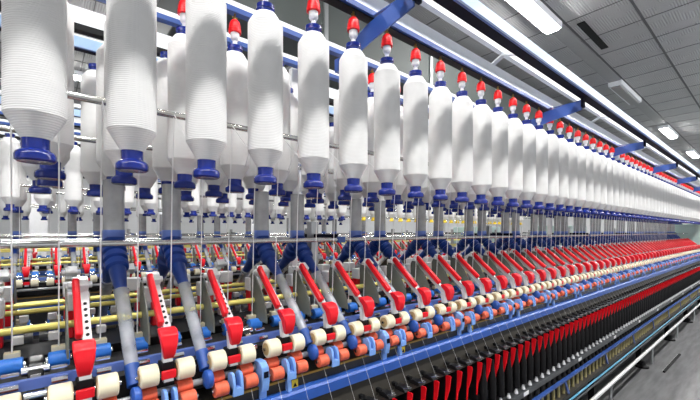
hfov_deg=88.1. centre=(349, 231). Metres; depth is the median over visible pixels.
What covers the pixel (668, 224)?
pipe
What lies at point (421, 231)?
pipe
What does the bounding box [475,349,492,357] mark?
guide
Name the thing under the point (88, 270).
drafting arm
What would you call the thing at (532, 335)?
guide
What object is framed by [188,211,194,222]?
roving bobbin
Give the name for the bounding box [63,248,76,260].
drafting arm
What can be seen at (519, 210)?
roving bobbin
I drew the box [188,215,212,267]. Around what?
pipe
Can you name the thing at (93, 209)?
roving bobbin
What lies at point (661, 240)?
drafting arm
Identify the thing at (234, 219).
roving bobbin
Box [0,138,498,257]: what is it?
wall
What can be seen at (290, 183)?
roving bobbin
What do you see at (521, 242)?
pipe
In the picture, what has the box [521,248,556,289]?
drafting arm
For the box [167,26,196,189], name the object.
roving bobbin
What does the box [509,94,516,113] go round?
holder
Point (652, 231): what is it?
pipe
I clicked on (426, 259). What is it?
drafting arm
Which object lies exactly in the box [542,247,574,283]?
drafting arm
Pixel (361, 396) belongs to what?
guide
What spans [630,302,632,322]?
spindle
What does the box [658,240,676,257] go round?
drafting arm
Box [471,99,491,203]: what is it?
roving bobbin
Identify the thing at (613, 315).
spindle
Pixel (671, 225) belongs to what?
pipe
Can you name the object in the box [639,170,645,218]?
roving bobbin
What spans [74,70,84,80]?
ceiling light
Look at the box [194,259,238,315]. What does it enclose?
drafting arm
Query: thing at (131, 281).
drafting arm
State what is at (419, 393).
balloon separator
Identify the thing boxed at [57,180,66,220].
roving bobbin
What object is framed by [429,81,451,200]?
roving bobbin
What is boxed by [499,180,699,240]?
wall
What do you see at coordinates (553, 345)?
spindle
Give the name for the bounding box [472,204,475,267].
strand
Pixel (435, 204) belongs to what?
roving bobbin
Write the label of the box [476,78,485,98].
holder
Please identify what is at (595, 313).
separator
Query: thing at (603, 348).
peg
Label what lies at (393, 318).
drafting arm
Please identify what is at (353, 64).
roving bobbin
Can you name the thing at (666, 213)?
roving bobbin
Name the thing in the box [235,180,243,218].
roving bobbin
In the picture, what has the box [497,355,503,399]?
spindle
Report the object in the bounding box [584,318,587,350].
spindle
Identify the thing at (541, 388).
peg
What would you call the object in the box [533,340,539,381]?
spindle
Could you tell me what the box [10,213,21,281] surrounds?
pipe
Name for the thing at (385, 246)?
pipe
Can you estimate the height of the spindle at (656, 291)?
0.215 m
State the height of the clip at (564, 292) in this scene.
0.059 m
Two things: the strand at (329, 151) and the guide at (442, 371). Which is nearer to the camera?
the strand at (329, 151)
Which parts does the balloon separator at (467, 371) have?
black plate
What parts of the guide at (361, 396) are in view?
guide plate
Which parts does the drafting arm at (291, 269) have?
arm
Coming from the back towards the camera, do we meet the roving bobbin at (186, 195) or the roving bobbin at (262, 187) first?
the roving bobbin at (262, 187)
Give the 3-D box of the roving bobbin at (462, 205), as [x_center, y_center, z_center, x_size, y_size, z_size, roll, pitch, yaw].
[0.828,-0.356,2.723,0.089,0.462,0.089,0,0,-25]
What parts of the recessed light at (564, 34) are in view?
ceiling light, ceiling light, ceiling light, ceiling light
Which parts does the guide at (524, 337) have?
guide plate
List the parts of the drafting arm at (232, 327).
arm, release lever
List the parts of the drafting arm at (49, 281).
release lever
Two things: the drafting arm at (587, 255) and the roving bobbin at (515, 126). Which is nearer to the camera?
the roving bobbin at (515, 126)
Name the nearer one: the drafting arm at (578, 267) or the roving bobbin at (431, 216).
the drafting arm at (578, 267)
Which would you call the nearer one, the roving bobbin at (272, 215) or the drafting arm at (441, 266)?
the drafting arm at (441, 266)
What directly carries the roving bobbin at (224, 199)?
hanging from the machine at (34, 380)
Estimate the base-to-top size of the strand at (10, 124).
0.558 m
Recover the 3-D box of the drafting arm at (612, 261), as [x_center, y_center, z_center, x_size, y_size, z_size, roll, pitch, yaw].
[2.056,0.221,3.007,0.124,0.236,0.253,0,0,-40]
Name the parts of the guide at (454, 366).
guide plate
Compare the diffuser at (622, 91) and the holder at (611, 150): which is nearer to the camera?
the holder at (611, 150)
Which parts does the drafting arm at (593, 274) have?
arm, release lever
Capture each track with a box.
[0,13,333,116]
[0,90,80,117]
[420,0,699,180]
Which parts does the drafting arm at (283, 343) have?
arm, release lever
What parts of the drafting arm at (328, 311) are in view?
arm, release lever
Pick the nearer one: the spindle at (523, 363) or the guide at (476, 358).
the guide at (476, 358)
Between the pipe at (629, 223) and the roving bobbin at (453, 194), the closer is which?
the roving bobbin at (453, 194)
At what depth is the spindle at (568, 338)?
2.18 m
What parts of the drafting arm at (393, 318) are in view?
arm, release lever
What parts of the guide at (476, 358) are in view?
guide plate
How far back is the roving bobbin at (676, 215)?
4.47 m
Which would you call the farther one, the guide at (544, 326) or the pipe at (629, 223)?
the pipe at (629, 223)
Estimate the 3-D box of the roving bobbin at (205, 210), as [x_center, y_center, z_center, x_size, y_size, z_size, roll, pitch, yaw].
[-1.257,-0.356,3.139,0.089,0.462,0.089,0,0,35]
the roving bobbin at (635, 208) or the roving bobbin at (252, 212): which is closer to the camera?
the roving bobbin at (635, 208)
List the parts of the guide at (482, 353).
guide plate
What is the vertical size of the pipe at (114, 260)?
0.517 m
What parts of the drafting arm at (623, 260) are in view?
release lever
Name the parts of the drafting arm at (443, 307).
arm, release lever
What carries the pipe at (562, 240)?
attached to the machine at (34, 380)
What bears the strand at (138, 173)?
hanging from the roving bobbin at (111, 149)
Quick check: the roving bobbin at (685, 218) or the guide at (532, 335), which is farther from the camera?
the roving bobbin at (685, 218)
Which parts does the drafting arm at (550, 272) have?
arm, release lever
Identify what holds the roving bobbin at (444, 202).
hanging from the machine at (34, 380)
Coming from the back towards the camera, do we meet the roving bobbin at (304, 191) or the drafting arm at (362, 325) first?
the roving bobbin at (304, 191)
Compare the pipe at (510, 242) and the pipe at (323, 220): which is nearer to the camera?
the pipe at (510, 242)
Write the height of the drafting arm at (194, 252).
0.236 m
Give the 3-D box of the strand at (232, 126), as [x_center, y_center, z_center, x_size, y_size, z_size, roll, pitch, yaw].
[-0.300,-0.024,0.973,0.003,0.558,0.159,0,0,-40]
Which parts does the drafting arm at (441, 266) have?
arm, release lever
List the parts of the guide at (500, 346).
guide plate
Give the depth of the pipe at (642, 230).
4.85 m
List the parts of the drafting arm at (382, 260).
arm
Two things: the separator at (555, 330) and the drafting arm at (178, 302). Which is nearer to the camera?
the drafting arm at (178, 302)
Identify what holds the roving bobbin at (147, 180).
hanging from the machine at (34, 380)
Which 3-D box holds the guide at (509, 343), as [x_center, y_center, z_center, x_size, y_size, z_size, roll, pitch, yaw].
[0.750,0.523,1.702,0.032,0.024,0.069,0,0,-40]
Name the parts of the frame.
creel post, guide rod, arm support rod, creel post, arm support rod, support rod, guide rod, guide rod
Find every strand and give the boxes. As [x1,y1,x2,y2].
[10,124,12,352]
[19,199,19,270]
[57,131,59,345]
[78,205,78,267]
[100,100,105,338]
[137,173,138,332]
[170,114,184,324]
[194,158,202,322]
[227,126,247,301]
[245,154,255,313]
[274,138,301,311]
[287,143,299,302]
[314,151,339,304]
[323,149,337,296]
[348,162,373,299]
[363,155,369,295]
[378,169,403,270]
[391,179,395,287]
[403,175,429,282]
[406,184,418,280]
[426,180,452,277]
[427,185,439,275]
[446,184,458,270]
[447,186,450,252]
[464,190,468,259]
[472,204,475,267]
[487,195,491,277]
[495,206,497,256]
[501,194,505,262]
[506,197,517,260]
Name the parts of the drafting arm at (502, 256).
arm, release lever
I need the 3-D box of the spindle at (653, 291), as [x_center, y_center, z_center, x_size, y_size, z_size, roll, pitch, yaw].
[3.045,0.675,3.637,0.031,0.215,0.031,0,0,-40]
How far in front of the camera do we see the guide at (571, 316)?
2.23 m
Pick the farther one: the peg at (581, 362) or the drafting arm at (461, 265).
the peg at (581, 362)
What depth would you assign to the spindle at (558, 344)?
2.08 m
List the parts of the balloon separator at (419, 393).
black plate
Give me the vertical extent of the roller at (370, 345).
0.059 m
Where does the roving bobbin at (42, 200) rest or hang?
hanging from the machine at (44, 291)
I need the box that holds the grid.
[0,0,699,177]
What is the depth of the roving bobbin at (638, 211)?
3.31 m
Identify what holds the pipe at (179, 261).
attached to the machine at (34, 380)
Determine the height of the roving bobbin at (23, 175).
0.462 m
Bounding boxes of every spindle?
[480,363,486,399]
[489,359,495,399]
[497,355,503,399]
[505,352,511,398]
[513,349,519,393]
[520,346,526,389]
[527,343,532,385]
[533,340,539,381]
[539,338,545,377]
[545,335,550,373]
[551,332,556,370]
[556,330,561,367]
[561,328,566,364]
[566,326,570,361]
[571,326,575,358]
[575,322,579,355]
[580,320,583,353]
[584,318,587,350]
[588,317,591,348]
[592,318,595,346]
[595,315,598,343]
[599,315,602,341]
[602,310,605,339]
[605,310,608,337]
[608,309,611,335]
[611,308,614,334]
[614,306,617,332]
[617,306,620,330]
[620,306,622,328]
[622,303,625,327]
[625,305,628,325]
[627,300,630,324]
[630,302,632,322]
[632,301,634,321]
[634,298,637,320]
[636,297,639,318]
[639,296,641,317]
[641,295,643,316]
[643,294,645,315]
[644,293,647,313]
[646,293,649,312]
[650,293,652,310]
[652,291,654,309]
[655,291,657,307]
[657,288,659,306]
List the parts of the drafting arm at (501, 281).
arm, release lever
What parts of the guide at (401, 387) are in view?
guide plate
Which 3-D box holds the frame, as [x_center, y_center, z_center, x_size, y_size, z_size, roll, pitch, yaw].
[-0.008,0.268,7.056,10.170,2.065,1.090,0,0,-40]
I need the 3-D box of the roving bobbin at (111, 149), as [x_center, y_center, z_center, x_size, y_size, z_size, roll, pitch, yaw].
[-0.594,-0.356,0.952,0.089,0.462,0.089,0,0,35]
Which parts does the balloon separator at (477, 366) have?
black plate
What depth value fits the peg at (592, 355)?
2.47 m
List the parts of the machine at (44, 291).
white rail, creel rail, creel rail, creel rail, panel, arm support rod, support rod, arm support rod, support rod, guide rod, guide rod, guide rod, guide rod, creel post, short post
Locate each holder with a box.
[177,0,185,25]
[228,13,240,43]
[307,0,319,22]
[347,11,359,40]
[368,69,373,91]
[381,29,392,56]
[410,44,420,69]
[435,56,444,80]
[457,68,466,90]
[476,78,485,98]
[493,86,501,106]
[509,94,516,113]
[522,101,530,119]
[535,107,542,124]
[546,121,553,129]
[556,118,563,134]
[566,123,572,138]
[574,128,580,141]
[582,132,588,145]
[590,136,595,148]
[596,139,602,151]
[603,142,608,154]
[609,145,614,157]
[620,154,624,161]
[624,153,629,164]
[629,156,633,166]
[634,160,638,167]
[638,160,642,169]
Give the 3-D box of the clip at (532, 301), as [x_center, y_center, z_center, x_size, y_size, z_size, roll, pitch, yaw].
[0.972,0.372,1.966,0.119,0.059,0.065,0,0,-40]
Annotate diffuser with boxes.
[611,85,638,104]
[660,128,676,138]
[687,152,697,157]
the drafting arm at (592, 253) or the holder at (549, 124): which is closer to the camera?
the holder at (549, 124)
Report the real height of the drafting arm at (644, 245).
0.236 m
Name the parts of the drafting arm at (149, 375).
arm, release lever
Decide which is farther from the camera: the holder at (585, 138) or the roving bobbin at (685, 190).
the roving bobbin at (685, 190)
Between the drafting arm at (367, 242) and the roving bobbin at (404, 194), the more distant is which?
the drafting arm at (367, 242)
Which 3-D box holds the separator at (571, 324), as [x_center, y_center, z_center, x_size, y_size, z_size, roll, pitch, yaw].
[1.323,0.639,2.247,0.004,0.176,0.121,0,0,-40]
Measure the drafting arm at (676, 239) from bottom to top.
0.236 m
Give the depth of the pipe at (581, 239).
3.31 m
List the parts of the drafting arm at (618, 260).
release lever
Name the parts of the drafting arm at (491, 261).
arm, release lever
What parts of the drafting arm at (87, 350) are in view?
release lever, arm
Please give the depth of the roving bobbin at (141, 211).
4.40 m
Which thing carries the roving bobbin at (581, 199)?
hanging from the holder at (577, 135)
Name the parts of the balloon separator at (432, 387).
black plate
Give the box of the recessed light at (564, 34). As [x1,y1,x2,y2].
[505,0,699,161]
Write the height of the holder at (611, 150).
0.104 m
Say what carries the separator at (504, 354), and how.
attached to the machine at (34, 380)
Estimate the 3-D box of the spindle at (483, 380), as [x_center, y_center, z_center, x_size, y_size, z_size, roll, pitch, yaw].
[0.577,0.675,1.562,0.031,0.215,0.031,0,0,-40]
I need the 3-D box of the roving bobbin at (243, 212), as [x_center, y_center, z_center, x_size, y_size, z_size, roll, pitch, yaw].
[-1.544,-0.356,5.311,0.089,0.462,0.089,0,0,35]
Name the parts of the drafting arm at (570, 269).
arm, release lever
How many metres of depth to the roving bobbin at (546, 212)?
2.67 m
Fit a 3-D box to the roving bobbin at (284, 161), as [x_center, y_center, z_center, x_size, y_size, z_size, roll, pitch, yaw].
[-0.250,-0.356,1.242,0.089,0.462,0.089,0,0,-25]
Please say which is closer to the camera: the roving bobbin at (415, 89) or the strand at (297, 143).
the strand at (297, 143)
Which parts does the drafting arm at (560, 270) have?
arm, release lever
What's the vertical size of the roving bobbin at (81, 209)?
0.462 m
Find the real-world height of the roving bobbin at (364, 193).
0.462 m
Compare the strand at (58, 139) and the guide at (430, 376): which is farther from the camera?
the guide at (430, 376)
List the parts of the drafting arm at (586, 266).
arm, release lever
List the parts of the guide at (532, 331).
guide plate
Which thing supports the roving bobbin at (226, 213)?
hanging from the frame
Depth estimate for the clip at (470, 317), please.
1.56 m
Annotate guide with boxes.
[359,393,377,399]
[376,387,395,399]
[392,381,411,392]
[406,375,425,386]
[420,370,438,380]
[432,365,450,375]
[444,361,462,370]
[455,357,472,365]
[465,353,482,361]
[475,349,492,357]
[484,345,500,353]
[493,342,509,349]
[501,339,516,346]
[508,336,523,343]
[516,333,530,340]
[522,331,537,337]
[529,328,543,334]
[535,326,549,331]
[541,324,555,329]
[547,322,560,327]
[552,320,565,324]
[557,318,570,322]
[562,316,575,320]
[567,314,579,318]
[571,312,584,316]
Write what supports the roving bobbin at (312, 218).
hanging from the frame
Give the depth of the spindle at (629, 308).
3.04 m
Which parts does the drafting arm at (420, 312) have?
arm, release lever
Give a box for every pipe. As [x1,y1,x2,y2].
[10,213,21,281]
[67,213,76,265]
[92,213,103,285]
[97,179,142,399]
[134,214,151,271]
[148,184,214,388]
[155,214,161,268]
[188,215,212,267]
[205,216,230,270]
[230,191,318,359]
[238,218,251,256]
[271,194,357,348]
[278,218,288,252]
[318,219,334,249]
[331,219,352,261]
[337,199,418,331]
[355,201,442,325]
[362,221,379,256]
[400,204,483,313]
[419,207,499,309]
[448,208,527,301]
[462,209,540,297]
[494,211,561,291]
[498,211,570,289]
[519,214,586,284]
[530,215,593,282]
[540,216,606,279]
[550,216,612,277]
[562,217,622,274]
[575,218,627,273]
[579,218,636,270]
[592,219,640,269]
[595,219,647,267]
[598,220,651,266]
[609,220,657,264]
[621,221,665,262]
[622,221,660,263]
[632,221,668,261]
[636,222,673,260]
[641,222,675,259]
[644,222,679,258]
[651,223,685,257]
[658,223,690,255]
[664,224,694,253]
[668,224,696,254]
[670,224,698,252]
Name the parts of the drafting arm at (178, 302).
arm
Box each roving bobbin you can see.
[0,133,19,210]
[0,198,10,219]
[1,0,66,164]
[12,142,26,212]
[21,176,30,219]
[22,163,51,193]
[33,188,51,211]
[34,2,73,180]
[35,153,69,187]
[39,212,47,219]
[42,189,55,213]
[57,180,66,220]
[64,141,81,212]
[70,175,82,214]
[77,184,83,220]
[81,63,105,196]
[91,197,96,220]
[93,197,102,213]
[96,43,125,188]
[104,21,143,185]
[106,0,156,172]
[125,186,133,213]
[133,140,157,199]
[136,187,143,221]
[140,199,150,215]
[144,179,157,214]
[150,204,157,221]
[152,51,176,193]
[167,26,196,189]
[175,175,197,201]
[181,201,190,216]
[185,0,226,179]
[187,179,199,215]
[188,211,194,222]
[200,179,208,217]
[205,156,225,197]
[207,185,218,216]
[216,177,228,203]
[218,203,226,217]
[220,43,249,192]
[222,211,227,222]
[225,193,236,216]
[232,211,236,222]
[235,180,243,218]
[242,156,260,199]
[242,210,245,223]
[243,182,252,217]
[245,185,264,204]
[248,1,282,184]
[251,205,253,218]
[268,61,290,195]
[269,185,272,218]
[270,196,274,223]
[274,196,283,217]
[278,196,288,206]
[279,207,285,219]
[280,88,298,201]
[298,23,328,188]
[301,166,325,198]
[301,176,315,207]
[304,197,310,218]
[310,208,314,221]
[311,163,327,203]
[315,192,323,219]
[325,122,338,208]
[325,200,328,224]
[327,198,335,219]
[334,89,350,200]
[335,183,349,204]
[338,205,346,219]
[339,41,367,192]
[349,192,361,209]
[360,176,373,206]
[360,196,367,220]
[362,92,380,202]
[368,187,380,210]
[370,211,373,220]
[374,56,399,195]
[383,196,394,207]
[384,199,395,211]
[388,205,395,221]
[390,101,406,204]
[397,204,403,221]
[401,183,413,208]
[401,196,413,212]
[403,69,427,198]
[405,209,411,221]
[409,176,427,205]
[413,206,415,221]
[422,188,431,209]
[428,126,442,207]
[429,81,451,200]
[429,205,433,222]
[441,194,448,210]
[443,211,447,222]
[444,199,451,214]
[446,182,459,208]
[449,209,453,222]
[450,201,460,211]
[451,90,472,202]
[454,212,460,222]
[456,203,464,215]
[464,187,475,209]
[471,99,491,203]
[473,208,477,223]
[479,190,490,210]
[488,200,497,213]
[489,107,507,205]
[491,194,504,211]
[493,214,497,223]
[503,196,513,212]
[505,113,522,206]
[515,197,524,212]
[519,119,535,208]
[525,199,534,213]
[532,125,547,209]
[535,201,545,214]
[544,130,558,210]
[544,203,554,214]
[553,204,559,215]
[554,134,568,211]
[564,139,577,211]
[566,206,574,216]
[573,142,585,212]
[581,146,592,213]
[588,149,600,214]
[596,152,606,214]
[601,155,612,215]
[609,158,618,215]
[613,160,623,216]
[620,162,628,216]
[623,164,633,217]
[630,166,637,217]
[632,168,641,218]
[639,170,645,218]
[643,172,649,218]
[644,173,652,219]
[650,175,656,219]
[653,176,659,219]
[654,178,662,220]
[660,179,665,220]
[663,180,667,220]
[665,181,670,220]
[665,183,672,221]
[670,184,675,221]
[673,185,677,221]
[675,186,679,221]
[677,187,681,221]
[677,188,683,222]
[682,188,685,222]
[683,189,687,222]
[685,190,689,222]
[687,191,690,222]
[688,192,693,223]
[689,192,692,222]
[692,193,695,223]
[694,194,696,223]
[695,194,698,223]
[697,195,699,223]
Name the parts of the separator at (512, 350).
black plate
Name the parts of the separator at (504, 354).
black plate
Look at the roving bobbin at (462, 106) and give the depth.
1.48 m
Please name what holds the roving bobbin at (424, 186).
hanging from the holder
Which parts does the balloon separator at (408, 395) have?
black plate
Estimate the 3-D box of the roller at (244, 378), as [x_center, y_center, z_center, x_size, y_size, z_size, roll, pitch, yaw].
[-0.291,0.372,0.904,0.119,0.059,0.065,0,0,-40]
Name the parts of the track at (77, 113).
white tie rail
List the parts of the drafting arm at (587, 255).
arm, release lever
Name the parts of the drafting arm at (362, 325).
arm, release lever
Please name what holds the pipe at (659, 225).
attached to the machine at (34, 380)
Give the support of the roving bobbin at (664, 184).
hanging from the holder
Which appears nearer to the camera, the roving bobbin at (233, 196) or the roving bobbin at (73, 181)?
the roving bobbin at (73, 181)
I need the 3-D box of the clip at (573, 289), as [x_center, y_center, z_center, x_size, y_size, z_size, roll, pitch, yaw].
[1.431,0.372,2.352,0.119,0.059,0.065,0,0,-40]
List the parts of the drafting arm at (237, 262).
release lever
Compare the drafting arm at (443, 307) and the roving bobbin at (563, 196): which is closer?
the drafting arm at (443, 307)
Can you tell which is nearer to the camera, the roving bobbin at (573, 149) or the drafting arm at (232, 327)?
the drafting arm at (232, 327)
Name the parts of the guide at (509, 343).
guide plate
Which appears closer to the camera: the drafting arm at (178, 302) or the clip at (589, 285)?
the drafting arm at (178, 302)
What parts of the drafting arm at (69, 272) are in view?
arm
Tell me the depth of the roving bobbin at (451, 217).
5.02 m
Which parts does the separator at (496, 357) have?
black plate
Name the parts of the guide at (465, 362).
guide plate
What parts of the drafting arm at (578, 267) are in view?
arm, release lever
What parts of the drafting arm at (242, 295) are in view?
arm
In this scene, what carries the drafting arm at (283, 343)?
attached to the machine at (34, 380)
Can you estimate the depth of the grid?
4.98 m
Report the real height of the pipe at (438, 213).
0.517 m
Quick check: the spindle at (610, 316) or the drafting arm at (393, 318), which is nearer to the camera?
the drafting arm at (393, 318)
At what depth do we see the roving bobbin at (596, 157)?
2.54 m
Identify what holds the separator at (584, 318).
attached to the machine at (34, 380)
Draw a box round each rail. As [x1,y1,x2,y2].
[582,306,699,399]
[590,303,699,399]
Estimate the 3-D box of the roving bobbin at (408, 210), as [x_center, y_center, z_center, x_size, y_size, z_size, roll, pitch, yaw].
[0.369,-0.356,2.337,0.089,0.462,0.089,0,0,35]
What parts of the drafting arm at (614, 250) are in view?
release lever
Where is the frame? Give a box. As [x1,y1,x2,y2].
[0,166,499,276]
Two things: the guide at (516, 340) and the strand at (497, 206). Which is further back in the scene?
the strand at (497, 206)
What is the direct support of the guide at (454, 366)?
attached to the machine at (34, 380)
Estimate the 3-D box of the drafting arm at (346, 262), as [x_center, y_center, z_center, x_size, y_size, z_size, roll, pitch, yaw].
[-0.072,0.221,1.809,0.124,0.236,0.253,0,0,-40]
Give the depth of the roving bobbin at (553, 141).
2.06 m
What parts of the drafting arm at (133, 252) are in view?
release lever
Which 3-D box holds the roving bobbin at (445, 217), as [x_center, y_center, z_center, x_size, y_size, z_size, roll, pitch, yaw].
[1.300,-0.356,4.959,0.089,0.462,0.089,0,0,35]
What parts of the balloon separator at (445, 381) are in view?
black plate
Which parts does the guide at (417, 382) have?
guide plate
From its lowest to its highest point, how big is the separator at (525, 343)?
0.176 m
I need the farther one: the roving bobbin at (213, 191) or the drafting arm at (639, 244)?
the drafting arm at (639, 244)
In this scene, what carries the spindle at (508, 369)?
on the machine at (34, 380)
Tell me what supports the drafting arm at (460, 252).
on the machine at (34, 380)
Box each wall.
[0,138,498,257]
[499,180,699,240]
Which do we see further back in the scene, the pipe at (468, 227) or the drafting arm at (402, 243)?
the drafting arm at (402, 243)
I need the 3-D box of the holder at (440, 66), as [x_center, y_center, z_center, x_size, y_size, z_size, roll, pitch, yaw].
[0.355,-0.638,1.421,0.038,0.104,0.038,0,0,41]
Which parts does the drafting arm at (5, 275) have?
arm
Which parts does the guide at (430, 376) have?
guide plate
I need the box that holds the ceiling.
[0,0,699,178]
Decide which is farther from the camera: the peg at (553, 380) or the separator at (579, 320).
the separator at (579, 320)
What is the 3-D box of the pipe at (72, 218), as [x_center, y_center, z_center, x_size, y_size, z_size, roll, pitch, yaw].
[-2.015,0.113,2.623,0.057,0.517,0.700,0,0,-40]
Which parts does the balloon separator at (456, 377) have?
black plate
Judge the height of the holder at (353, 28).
0.104 m
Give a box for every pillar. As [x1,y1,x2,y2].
[29,177,46,255]
[157,184,161,237]
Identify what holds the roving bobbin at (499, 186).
hanging from the holder at (497, 97)
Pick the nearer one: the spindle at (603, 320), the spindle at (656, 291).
the spindle at (603, 320)
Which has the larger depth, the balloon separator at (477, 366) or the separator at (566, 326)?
the separator at (566, 326)
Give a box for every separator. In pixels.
[395,392,412,399]
[409,386,426,399]
[423,380,439,399]
[436,375,450,399]
[447,370,462,399]
[458,366,472,399]
[468,362,482,399]
[478,358,491,394]
[487,354,499,389]
[496,350,507,384]
[504,347,515,380]
[512,344,522,376]
[519,341,529,364]
[526,338,535,360]
[534,336,542,350]
[539,333,547,347]
[546,331,553,345]
[550,328,558,342]
[557,326,563,339]
[562,324,568,337]
[567,322,573,334]
[571,320,577,332]
[576,318,582,330]
[581,317,586,327]
[583,315,589,325]
[588,313,593,324]
[592,312,597,322]
[595,310,600,320]
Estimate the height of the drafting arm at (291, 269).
0.236 m
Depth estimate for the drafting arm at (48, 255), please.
3.97 m
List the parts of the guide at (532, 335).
guide plate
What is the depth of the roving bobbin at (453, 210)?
2.23 m
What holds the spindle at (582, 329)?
on the machine at (34, 380)
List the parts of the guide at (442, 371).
guide plate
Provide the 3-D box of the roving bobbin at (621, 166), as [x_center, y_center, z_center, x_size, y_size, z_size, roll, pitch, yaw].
[2.192,-0.356,2.965,0.089,0.462,0.089,0,0,-25]
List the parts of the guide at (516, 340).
guide plate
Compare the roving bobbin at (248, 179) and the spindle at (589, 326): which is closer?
the roving bobbin at (248, 179)
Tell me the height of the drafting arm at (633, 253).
0.236 m
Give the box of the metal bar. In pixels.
[662,354,680,372]
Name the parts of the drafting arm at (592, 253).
arm, release lever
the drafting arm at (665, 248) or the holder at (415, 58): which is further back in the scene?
the drafting arm at (665, 248)
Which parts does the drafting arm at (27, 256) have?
release lever, arm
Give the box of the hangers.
[157,0,652,174]
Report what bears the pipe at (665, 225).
attached to the machine at (34, 380)
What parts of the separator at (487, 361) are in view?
black plate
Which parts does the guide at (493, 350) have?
guide plate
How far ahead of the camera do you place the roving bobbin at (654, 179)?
3.69 m
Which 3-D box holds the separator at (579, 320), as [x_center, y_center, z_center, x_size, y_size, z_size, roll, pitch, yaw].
[1.438,0.639,2.344,0.004,0.176,0.121,0,0,-40]
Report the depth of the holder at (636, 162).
3.34 m
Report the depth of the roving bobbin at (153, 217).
4.52 m
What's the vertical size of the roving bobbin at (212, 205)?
0.462 m
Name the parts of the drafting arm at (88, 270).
release lever, arm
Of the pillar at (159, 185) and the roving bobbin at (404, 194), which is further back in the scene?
the pillar at (159, 185)
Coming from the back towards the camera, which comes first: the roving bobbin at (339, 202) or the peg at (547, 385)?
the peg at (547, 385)
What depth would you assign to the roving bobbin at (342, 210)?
3.77 m
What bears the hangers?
attached to the ceiling
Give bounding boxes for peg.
[540,386,543,399]
[545,382,549,399]
[551,378,554,399]
[556,375,560,397]
[561,372,565,393]
[566,369,569,389]
[571,366,574,386]
[575,363,578,383]
[579,360,582,379]
[583,358,586,376]
[587,355,590,373]
[591,353,594,371]
[595,351,597,368]
[598,348,601,365]
[601,346,604,363]
[608,342,610,358]
[611,340,613,356]
[614,338,616,354]
[616,337,619,352]
[622,333,624,348]
[627,330,629,344]
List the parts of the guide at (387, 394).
guide plate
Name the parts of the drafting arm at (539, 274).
arm, release lever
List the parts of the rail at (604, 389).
post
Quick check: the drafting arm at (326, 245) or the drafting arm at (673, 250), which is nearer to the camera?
the drafting arm at (326, 245)
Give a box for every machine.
[0,0,699,399]
[0,105,586,342]
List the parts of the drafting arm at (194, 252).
release lever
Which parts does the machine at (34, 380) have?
black knob, black knob, arm support rod, guide rod, support rod, support rod, guide rod, black knob, black knob, creel rail, arm support rod, creel rail, guide rod, white rail, creel post, short post, guide rod, creel rail, white rail, short post, lappet rail, creel rail, creel post, carriage panel, ring rail, blue carriage rail, carriage rail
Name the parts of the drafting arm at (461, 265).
arm, release lever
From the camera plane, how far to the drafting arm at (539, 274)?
2.09 m
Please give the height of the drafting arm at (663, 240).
0.236 m
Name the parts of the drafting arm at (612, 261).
arm, release lever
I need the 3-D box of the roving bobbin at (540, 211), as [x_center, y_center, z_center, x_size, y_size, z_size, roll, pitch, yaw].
[1.358,-0.356,2.593,0.089,0.462,0.089,0,0,-25]
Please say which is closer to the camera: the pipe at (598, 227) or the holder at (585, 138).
the holder at (585, 138)
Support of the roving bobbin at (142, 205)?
hanging from the machine at (44, 291)
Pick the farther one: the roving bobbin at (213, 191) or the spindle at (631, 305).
the spindle at (631, 305)
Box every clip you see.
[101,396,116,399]
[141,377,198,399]
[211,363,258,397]
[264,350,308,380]
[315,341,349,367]
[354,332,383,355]
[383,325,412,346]
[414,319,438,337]
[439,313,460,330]
[457,308,479,324]
[473,304,496,319]
[490,300,512,314]
[510,297,525,309]
[526,294,538,306]
[531,291,549,302]
[546,288,559,299]
[559,286,569,296]
[569,284,577,293]
[575,282,585,291]
[585,280,593,288]
[592,278,599,286]
[598,277,606,284]
[599,275,611,282]
[612,274,617,281]
[622,272,627,278]
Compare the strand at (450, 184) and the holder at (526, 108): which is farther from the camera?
the holder at (526, 108)
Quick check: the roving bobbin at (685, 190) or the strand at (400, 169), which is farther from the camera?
the roving bobbin at (685, 190)
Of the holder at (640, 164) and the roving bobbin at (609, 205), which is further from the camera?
the holder at (640, 164)
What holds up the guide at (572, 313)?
attached to the machine at (34, 380)
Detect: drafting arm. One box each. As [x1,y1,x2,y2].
[0,269,31,341]
[0,287,25,399]
[15,248,39,287]
[32,248,41,262]
[44,276,121,399]
[45,248,66,284]
[46,248,54,261]
[46,266,94,334]
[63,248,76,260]
[77,247,97,281]
[106,263,150,328]
[124,272,195,388]
[129,246,146,278]
[149,246,169,276]
[162,267,196,318]
[186,268,255,371]
[187,245,207,274]
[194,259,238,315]
[206,244,223,270]
[223,244,243,271]
[232,261,274,310]
[233,244,241,253]
[240,265,304,357]
[241,244,249,263]
[269,264,305,293]
[273,243,282,263]
[280,262,345,345]
[302,254,329,289]
[318,246,328,263]
[320,242,337,264]
[321,260,380,335]
[331,243,350,261]
[337,253,354,285]
[343,245,358,261]
[345,258,377,293]
[349,258,409,328]
[366,241,378,260]
[376,253,389,265]
[377,257,434,320]
[391,240,403,254]
[397,240,413,257]
[398,250,412,278]
[403,255,456,314]
[412,249,432,261]
[425,254,476,310]
[427,249,447,259]
[445,253,493,305]
[458,249,468,258]
[465,252,508,300]
[481,251,522,298]
[496,250,534,293]
[509,249,546,290]
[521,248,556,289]
[532,248,565,285]
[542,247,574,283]
[550,246,582,282]
[560,246,590,279]
[568,245,597,277]
[574,245,603,276]
[580,245,609,274]
[587,244,615,272]
[593,244,620,272]
[599,243,625,270]
[604,243,630,269]
[609,243,634,268]
[614,243,638,267]
[618,242,642,266]
[623,242,646,265]
[626,242,649,264]
[630,241,653,263]
[634,241,656,262]
[637,241,659,261]
[641,241,662,261]
[644,241,664,260]
[647,240,667,259]
[650,240,669,259]
[652,240,672,258]
[656,240,674,257]
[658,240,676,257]
[661,240,678,257]
[663,240,680,256]
[665,239,682,255]
[667,239,684,255]
[669,239,686,254]
[674,239,689,254]
[676,239,691,253]
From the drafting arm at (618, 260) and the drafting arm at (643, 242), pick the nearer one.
the drafting arm at (618, 260)

